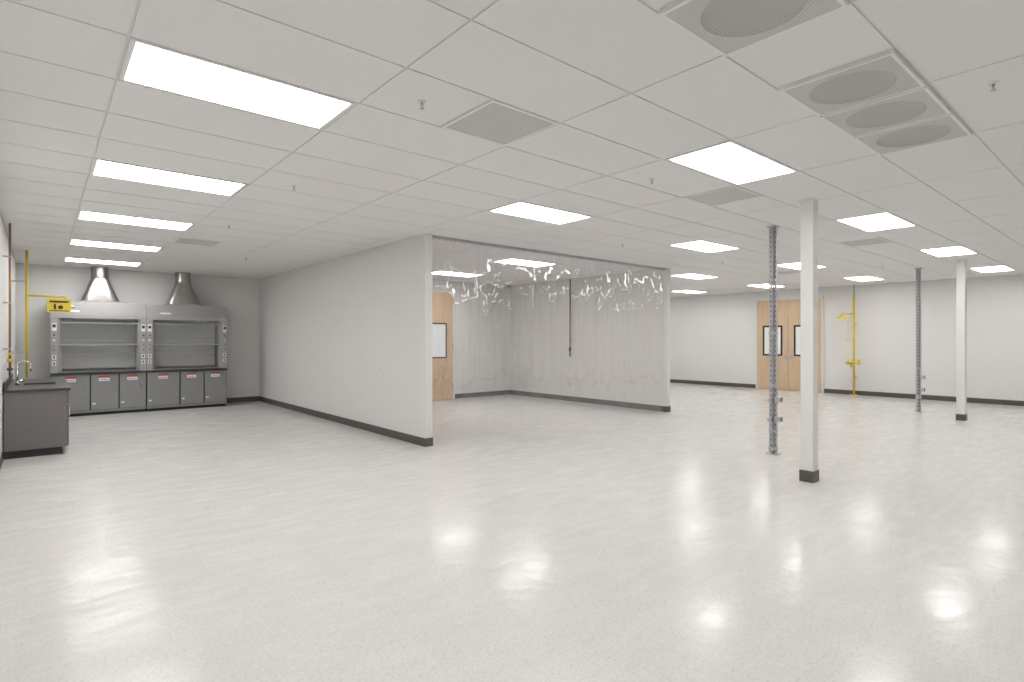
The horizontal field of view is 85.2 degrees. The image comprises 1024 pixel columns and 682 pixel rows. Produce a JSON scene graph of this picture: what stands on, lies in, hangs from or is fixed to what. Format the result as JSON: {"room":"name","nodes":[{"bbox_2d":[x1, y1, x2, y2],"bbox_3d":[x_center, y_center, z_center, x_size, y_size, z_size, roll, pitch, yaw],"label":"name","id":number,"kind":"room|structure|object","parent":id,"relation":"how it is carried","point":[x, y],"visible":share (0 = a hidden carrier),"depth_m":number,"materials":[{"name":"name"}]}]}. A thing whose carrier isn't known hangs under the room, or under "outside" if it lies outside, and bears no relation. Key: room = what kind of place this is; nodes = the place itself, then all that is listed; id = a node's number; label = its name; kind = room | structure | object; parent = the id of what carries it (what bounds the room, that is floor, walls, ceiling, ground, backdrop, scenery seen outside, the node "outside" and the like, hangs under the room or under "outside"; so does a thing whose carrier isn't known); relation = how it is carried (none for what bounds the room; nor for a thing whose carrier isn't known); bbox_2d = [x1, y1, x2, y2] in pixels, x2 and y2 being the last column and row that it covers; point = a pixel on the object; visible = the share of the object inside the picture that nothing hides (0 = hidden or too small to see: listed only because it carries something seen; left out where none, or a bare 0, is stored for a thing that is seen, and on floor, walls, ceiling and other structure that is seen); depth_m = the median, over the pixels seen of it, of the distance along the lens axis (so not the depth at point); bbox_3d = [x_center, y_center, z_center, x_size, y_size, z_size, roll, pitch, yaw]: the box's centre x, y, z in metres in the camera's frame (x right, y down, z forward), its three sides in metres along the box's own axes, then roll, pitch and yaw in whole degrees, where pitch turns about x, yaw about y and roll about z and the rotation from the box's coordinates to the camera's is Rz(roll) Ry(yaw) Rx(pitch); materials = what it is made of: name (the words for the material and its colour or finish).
{"room":"laboratory","nodes":[
{"label":"laboratory","id":0,"kind":"room"},
{"bbox_2d":[0,214,15,456],"bbox_3d":[-4.132,0.000,4.199,0.150,3.050,17.750,0,0,-40],"label":"wall","id":1,"kind":"structure","parent":0,"point":[4,241],"depth_m":7.70,"materials":[{"name":"paint"}]},
{"bbox_2d":[0,452,2,468],"bbox_3d":[-2.374,1.465,2.248,0.008,0.120,12.500,0,0,-40],"label":"baseboard","id":2,"kind":"structure","parent":1,"relation":"attached to","point":[1,456],"depth_m":6.74,"materials":[{"name":"plastic"}]},
{"bbox_2d":[3,223,12,376],"bbox_3d":[-6.567,-0.515,7.261,0.095,2.007,0.130,0,0,-40],"label":"pipe","id":3,"kind":"object","parent":1,"relation":"attached to","point":[9,360],"visible":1,"depth_m":7.23,"materials":[{"name":"metal"}]},
{"bbox_2d":[11,250,74,377],"bbox_3d":[-8.033,-0.441,9.565,0.840,2.157,0.269,0,0,-40],"label":"shower","id":4,"kind":"object","parent":1,"relation":"attached to","point":[56,304],"visible":1,"depth_m":9.43,"materials":[{"name":"metal"}]},
{"bbox_2d":[16,263,258,397],"bbox_3d":[-3.129,0.000,16.785,17.960,3.050,0.150,0,0,-40],"label":"wall","id":5,"kind":"structure","parent":0,"point":[240,296],"depth_m":12.38,"materials":[{"name":"paint"}]},
{"bbox_2d":[227,396,258,402],"bbox_3d":[-3.078,1.465,16.725,17.660,0.120,0.008,0,0,-40],"label":"baseboard","id":6,"kind":"structure","parent":5,"relation":"attached to","point":[253,398],"depth_m":13.71,"materials":[{"name":"plastic"}]},
{"bbox_2d":[259,233,431,437],"bbox_3d":[-3.743,0.000,11.000,0.120,3.050,7.880,0,0,-40],"label":"wall partition","id":7,"kind":"structure","parent":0,"point":[327,328],"depth_m":9.71,"materials":[{"name":"paint"}]},
{"bbox_2d":[259,396,432,446],"bbox_3d":[-3.740,1.465,10.997,0.136,0.120,7.888,0,0,-40],"label":"baseboard","id":8,"kind":"structure","parent":7,"relation":"attached to","point":[425,442],"depth_m":9.60,"materials":[{"name":"grey rubber"}]},
{"bbox_2d":[432,280,509,400],"bbox_3d":[-2.294,0.000,13.868,5.800,3.050,0.120,0,0,-40],"label":"wall","id":9,"kind":"structure","parent":0,"point":[482,311],"depth_m":15.01,"materials":[{"name":"paint"}]},
{"bbox_2d":[432,289,454,399],"bbox_3d":[-1.928,0.125,14.032,1.170,2.800,0.099,0,0,-40],"label":"door","id":10,"kind":"structure","parent":9,"relation":"in","point":[443,303],"depth_m":14.20,"materials":[{"name":"brown wood"}]},
{"bbox_2d":[0,382,1023,681],"bbox_3d":[2.660,1.575,9.959,17.960,0.100,18.050,0,0,-40],"label":"floor","id":11,"kind":"structure","parent":0,"point":[535,539],"depth_m":4.15,"materials":[{"name":"white tile"}]},
{"bbox_2d":[4,361,70,459],"bbox_3d":[-7.051,0.909,8.293,0.668,1.231,2.670,0,0,-40],"label":"sink cabinet","id":12,"kind":"object","parent":11,"relation":"on","point":[36,410],"visible":1,"depth_m":7.30,"materials":[{"name":"silver metal"}]},
{"bbox_2d":[50,302,146,416],"bbox_3d":[-8.574,0.380,11.571,1.570,2.290,0.740,0,0,-40],"label":"fume hood","id":13,"kind":"object","parent":11,"relation":"on","point":[99,349],"visible":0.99,"depth_m":11.54,"materials":[{"name":"grey metal"}]},
{"bbox_2d":[79,266,119,302],"bbox_3d":[-8.595,-1.144,11.619,0.660,0.758,0.420,0,0,-40],"label":"duct","id":14,"kind":"object","parent":13,"relation":"on","point":[99,289],"visible":1,"depth_m":11.49,"materials":[{"name":"silver metal"}]},
{"bbox_2d":[145,304,226,410],"bbox_3d":[-7.374,0.380,12.588,1.565,2.290,0.740,0,0,-40],"label":"fume hood","id":15,"kind":"object","parent":11,"relation":"on","point":[186,346],"visible":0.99,"depth_m":12.52,"materials":[{"name":"grey metal"}]},
{"bbox_2d":[164,272,200,305],"bbox_3d":[-7.443,-1.144,12.595,0.660,0.758,0.420,0,0,-40],"label":"duct","id":16,"kind":"object","parent":15,"relation":"on","point":[182,293],"visible":0.99,"depth_m":12.46,"materials":[{"name":"silver metal"}]},
{"bbox_2d":[766,225,782,455],"bbox_3d":[3.501,0.003,7.429,0.210,3.044,0.177,0,0,-40],"label":"post","id":17,"kind":"object","parent":11,"relation":"on","point":[775,399],"visible":1,"depth_m":7.44,"materials":[{"name":"metal"}]},
{"bbox_2d":[799,197,819,482],"bbox_3d":[3.221,0.001,6.035,0.152,3.048,0.152,0,0,-40],"label":"support column","id":18,"kind":"structure","parent":11,"relation":"on","point":[809,472],"depth_m":5.99,"materials":[{"name":"paint"}]},
{"bbox_2d":[836,285,860,395],"bbox_3d":[9.260,0.003,15.204,0.737,3.044,0.437,0,0,-15],"label":"shower","id":19,"kind":"object","parent":11,"relation":"on","point":[841,316],"visible":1,"depth_m":15.35,"materials":[{"name":"metal"}]},
{"bbox_2d":[914,268,924,412],"bbox_3d":[8.620,0.003,11.783,0.210,3.044,0.177,0,0,-40],"label":"post","id":20,"kind":"object","parent":11,"relation":"on","point":[918,302],"visible":1,"depth_m":11.79,"materials":[{"name":"metal"}]},
{"bbox_2d":[955,259,966,420],"bbox_3d":[8.548,0.001,10.592,0.152,3.048,0.152,0,0,-40],"label":"support column","id":21,"kind":"structure","parent":11,"relation":"on","point":[961,265],"depth_m":10.55,"materials":[{"name":"paint"}]},
{"bbox_2d":[0,0,1023,274],"bbox_3d":[2.660,-1.575,9.959,17.960,0.100,18.050,0,0,-40],"label":"grid","id":22,"kind":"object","parent":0,"point":[138,1],"depth_m":3.40,"materials":[{"name":"metal"}]},
{"bbox_2d":[64,257,141,265],"bbox_3d":[-7.959,-1.520,10.853,1.200,0.010,0.590,0,0,-40],"label":"ceiling light","id":23,"kind":"object","parent":22,"relation":"in","point":[65,258],"depth_m":10.77,"materials":[{"name":"white plastic"}]},
{"bbox_2d":[69,239,162,251],"bbox_3d":[-6.380,-1.520,8.992,1.200,0.010,0.590,0,0,-40],"label":"ceiling light","id":24,"kind":"object","parent":22,"relation":"in","point":[72,241],"depth_m":8.95,"materials":[{"name":"white plastic"}]},
{"bbox_2d":[76,210,194,230],"bbox_3d":[-4.802,-1.520,7.131,1.200,0.010,0.590,0,0,-40],"label":"ceiling light","id":25,"kind":"object","parent":22,"relation":"in","point":[84,215],"depth_m":7.08,"materials":[{"name":"white plastic"}]},
{"bbox_2d":[90,158,247,195],"bbox_3d":[-3.224,-1.520,5.271,1.200,0.010,0.590,0,0,-40],"label":"ceiling light","id":26,"kind":"object","parent":22,"relation":"in","point":[100,167],"depth_m":5.22,"materials":[{"name":"white plastic"}]},
{"bbox_2d":[172,237,221,246],"bbox_3d":[-4.894,-1.519,8.654,0.590,0.012,0.590,0,0,-40],"label":"ceiling vent","id":27,"kind":"object","parent":22,"relation":"in","point":[180,240],"visible":1,"depth_m":8.67,"materials":[{"name":"white metal"}]},
{"bbox_2d":[118,36,355,129],"bbox_3d":[-1.646,-1.520,3.410,1.200,0.010,0.590,0,0,-40],"label":"ceiling light","id":28,"kind":"object","parent":22,"relation":"in","point":[148,64],"depth_m":3.34,"materials":[{"name":"white plastic"}]},
{"bbox_2d":[418,100,425,109],"bbox_3d":[-0.574,-1.496,3.552,0.054,0.045,0.054,0,0,-40],"label":"sprinkler","id":29,"kind":"object","parent":22,"relation":"attached to","point":[421,102],"visible":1,"depth_m":3.54,"materials":[{"name":"silver metal"}]},
{"bbox_2d":[432,271,480,276],"bbox_3d":[-1.314,-1.520,12.836,1.200,0.010,0.590,0,0,-40],"label":"ceiling light","id":30,"kind":"object","parent":22,"relation":"in","point":[436,272],"depth_m":12.90,"materials":[{"name":"white plastic"}]},
{"bbox_2d":[441,98,558,145],"bbox_3d":[-0.088,-1.519,3.931,0.590,0.012,0.590,0,0,-40],"label":"ceiling vent","id":31,"kind":"object","parent":22,"relation":"in","point":[495,121],"visible":1,"depth_m":3.90,"materials":[{"name":"white metal"}]},
{"bbox_2d":[492,258,555,266],"bbox_3d":[0.264,-1.520,10.975,1.200,0.010,0.590,0,0,-40],"label":"ceiling light","id":32,"kind":"object","parent":22,"relation":"in","point":[508,261],"depth_m":10.91,"materials":[{"name":"white plastic"}]},
{"bbox_2d":[487,201,592,224],"bbox_3d":[0.356,-1.520,6.707,1.200,0.010,0.590,0,0,-40],"label":"ceiling light","id":33,"kind":"object","parent":22,"relation":"in","point":[522,209],"depth_m":6.67,"materials":[{"name":"white plastic"}]},
{"bbox_2d":[432,235,664,270],"bbox_3d":[1.024,-0.006,9.955,5.780,3.023,0.060,0,0,-40],"label":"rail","id":34,"kind":"object","parent":22,"relation":"hanging from","point":[439,238],"visible":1,"depth_m":9.42,"materials":[{"name":"metal"}]},
{"bbox_2d":[671,290,704,292],"bbox_3d":[5.574,-1.520,17.531,1.200,0.010,0.590,0,0,-40],"label":"ceiling light","id":35,"kind":"object","parent":22,"relation":"in","point":[682,291],"depth_m":17.43,"materials":[{"name":"white plastic"}]},
{"bbox_2d":[670,273,716,278],"bbox_3d":[4.361,-1.520,13.303,1.200,0.010,0.590,0,0,-40],"label":"ceiling light","id":36,"kind":"object","parent":22,"relation":"in","point":[691,275],"depth_m":13.31,"materials":[{"name":"white plastic"}]},
{"bbox_2d":[669,240,740,252],"bbox_3d":[3.148,-1.520,9.075,1.200,0.010,0.590,0,0,-40],"label":"ceiling light","id":37,"kind":"object","parent":22,"relation":"in","point":[699,245],"depth_m":9.04,"materials":[{"name":"white plastic"}]},
{"bbox_2d":[683,185,763,206],"bbox_3d":[2.238,-1.519,5.904,0.590,0.012,0.590,0,0,-40],"label":"ceiling vent","id":38,"kind":"object","parent":22,"relation":"in","point":[731,194],"visible":1,"depth_m":5.89,"materials":[{"name":"white metal"}]},
{"bbox_2d":[665,139,798,184],"bbox_3d":[1.934,-1.520,4.846,1.200,0.010,0.590,0,0,-40],"label":"ceiling light","id":39,"kind":"object","parent":22,"relation":"in","point":[730,161],"depth_m":4.79,"materials":[{"name":"white plastic"}]},
{"bbox_2d":[659,0,848,56],"bbox_3d":[1.095,-1.512,2.535,0.590,0.026,0.590,0,0,-40],"label":"ceiling vent","id":40,"kind":"object","parent":22,"relation":"in","point":[728,27],"visible":1,"depth_m":2.61,"materials":[{"name":"white metal"}]},
{"bbox_2d":[746,284,785,287],"bbox_3d":[7.152,-1.520,15.670,1.200,0.010,0.590,0,0,-40],"label":"ceiling light","id":41,"kind":"object","parent":22,"relation":"in","point":[758,285],"depth_m":15.51,"materials":[{"name":"white plastic"}]},
{"bbox_2d":[772,270,800,274],"bbox_3d":[6.242,-1.519,12.499,0.590,0.012,0.590,0,0,-40],"label":"ceiling vent","id":42,"kind":"object","parent":22,"relation":"in","point":[792,271],"visible":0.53,"depth_m":12.53,"materials":[{"name":"white metal"}]},
{"bbox_2d":[778,262,826,269],"bbox_3d":[5.939,-1.520,11.442,1.200,0.010,0.590,0,0,-40],"label":"ceiling light","id":43,"kind":"object","parent":22,"relation":"in","point":[797,265],"depth_m":11.38,"materials":[{"name":"white plastic"}]},
{"bbox_2d":[779,48,924,116],"bbox_3d":[2.026,-1.512,3.324,0.590,0.026,0.590,0,0,-40],"label":"ceiling vent","id":44,"kind":"object","parent":22,"relation":"in","point":[884,74],"visible":1,"depth_m":3.29,"materials":[{"name":"white metal"}]},
{"bbox_2d":[844,276,885,280],"bbox_3d":[8.730,-1.520,13.809,1.200,0.010,0.590,0,0,-40],"label":"ceiling light","id":45,"kind":"object","parent":22,"relation":"in","point":[862,278],"depth_m":13.75,"materials":[{"name":"white plastic"}]},
{"bbox_2d":[838,237,892,246],"bbox_3d":[5.494,-1.519,8.665,0.590,0.012,0.590,0,0,-40],"label":"ceiling vent","id":46,"kind":"object","parent":22,"relation":"in","point":[872,241],"visible":1,"depth_m":8.67,"materials":[{"name":"white metal"}]},
{"bbox_2d":[835,211,917,231],"bbox_3d":[4.726,-1.520,7.214,1.200,0.010,0.590,0,0,-40],"label":"ceiling light","id":47,"kind":"object","parent":22,"relation":"in","point":[884,220],"depth_m":7.20,"materials":[{"name":"white plastic"}]},
{"bbox_2d":[820,83,950,137],"bbox_3d":[2.491,-1.512,3.719,0.590,0.026,0.590,0,0,-40],"label":"ceiling vent","id":48,"kind":"object","parent":22,"relation":"in","point":[919,104],"visible":1,"depth_m":3.71,"materials":[{"name":"white metal"}]},
{"bbox_2d":[853,110,971,154],"bbox_3d":[2.956,-1.512,4.113,0.590,0.026,0.590,0,0,-40],"label":"ceiling vent","id":49,"kind":"object","parent":22,"relation":"in","point":[947,127],"visible":0.98,"depth_m":4.11,"materials":[{"name":"white metal"}]},
{"bbox_2d":[919,245,977,256],"bbox_3d":[7.517,-1.520,9.581,1.200,0.010,0.590,0,0,-40],"label":"ceiling light","id":50,"kind":"object","parent":22,"relation":"in","point":[955,250],"depth_m":9.55,"materials":[{"name":"white plastic"}]},
{"bbox_2d":[969,265,1014,272],"bbox_3d":[10.309,-1.520,11.948,1.200,0.010,0.590,0,0,-40],"label":"ceiling light","id":51,"kind":"object","parent":22,"relation":"in","point":[992,268],"depth_m":11.99,"materials":[{"name":"white plastic"}]},
{"bbox_2d":[988,81,999,91],"bbox_3d":[2.846,-1.496,3.292,0.054,0.045,0.054,0,0,-40],"label":"sprinkler","id":52,"kind":"object","parent":22,"relation":"attached to","point":[993,83],"visible":1,"depth_m":3.29,"materials":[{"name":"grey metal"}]},
{"bbox_2d":[0,0,1023,297],"bbox_3d":[2.660,-1.523,9.959,17.646,0.008,17.736,0,0,-40],"label":"ceiling tiles","id":53,"kind":"structure","parent":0,"point":[58,72],"depth_m":4.32,"materials":[{"name":"white tile"}]},
{"bbox_2d":[510,268,669,405],"bbox_3d":[0.772,0.000,14.829,0.120,3.050,7.880,0,0,-40],"label":"wall","id":54,"kind":"structure","parent":0,"point":[620,323],"depth_m":13.25,"materials":[{"name":"paint"}]},
{"bbox_2d":[455,390,670,411],"bbox_3d":[-1.434,1.465,12.953,5.928,0.120,7.888,0,0,-40],"label":"baseboard","id":55,"kind":"structure","parent":54,"relation":"attached to","point":[503,392],"depth_m":13.88,"materials":[{"name":"grey rubber"}]},
{"bbox_2d":[568,279,571,355],"bbox_3d":[1.444,-0.557,13.851,0.120,1.924,0.056,0,0,-40],"label":"pipe","id":56,"kind":"object","parent":54,"relation":"attached to","point":[570,292],"visible":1,"depth_m":13.84,"materials":[{"name":"metal"}]},
{"bbox_2d":[670,274,1023,400],"bbox_3d":[9.451,0.000,15.719,0.150,3.050,17.750,0,0,-40],"label":"wall","id":57,"kind":"structure","parent":0,"point":[708,332],"depth_m":14.87,"materials":[{"name":"paint"}]},
{"bbox_2d":[756,296,823,392],"bbox_3d":[8.340,0.125,16.834,0.100,2.800,1.990,0,0,-40],"label":"door","id":58,"kind":"structure","parent":57,"relation":"in","point":[789,311],"depth_m":16.88,"materials":[{"name":"brown wood"}]},
{"bbox_2d":[670,379,1023,405],"bbox_3d":[9.391,1.465,15.668,0.008,0.120,17.750,0,0,-40],"label":"baseboard","id":59,"kind":"structure","parent":57,"relation":"attached to","point":[836,391],"depth_m":14.88,"materials":[{"name":"plastic"}]}
]}

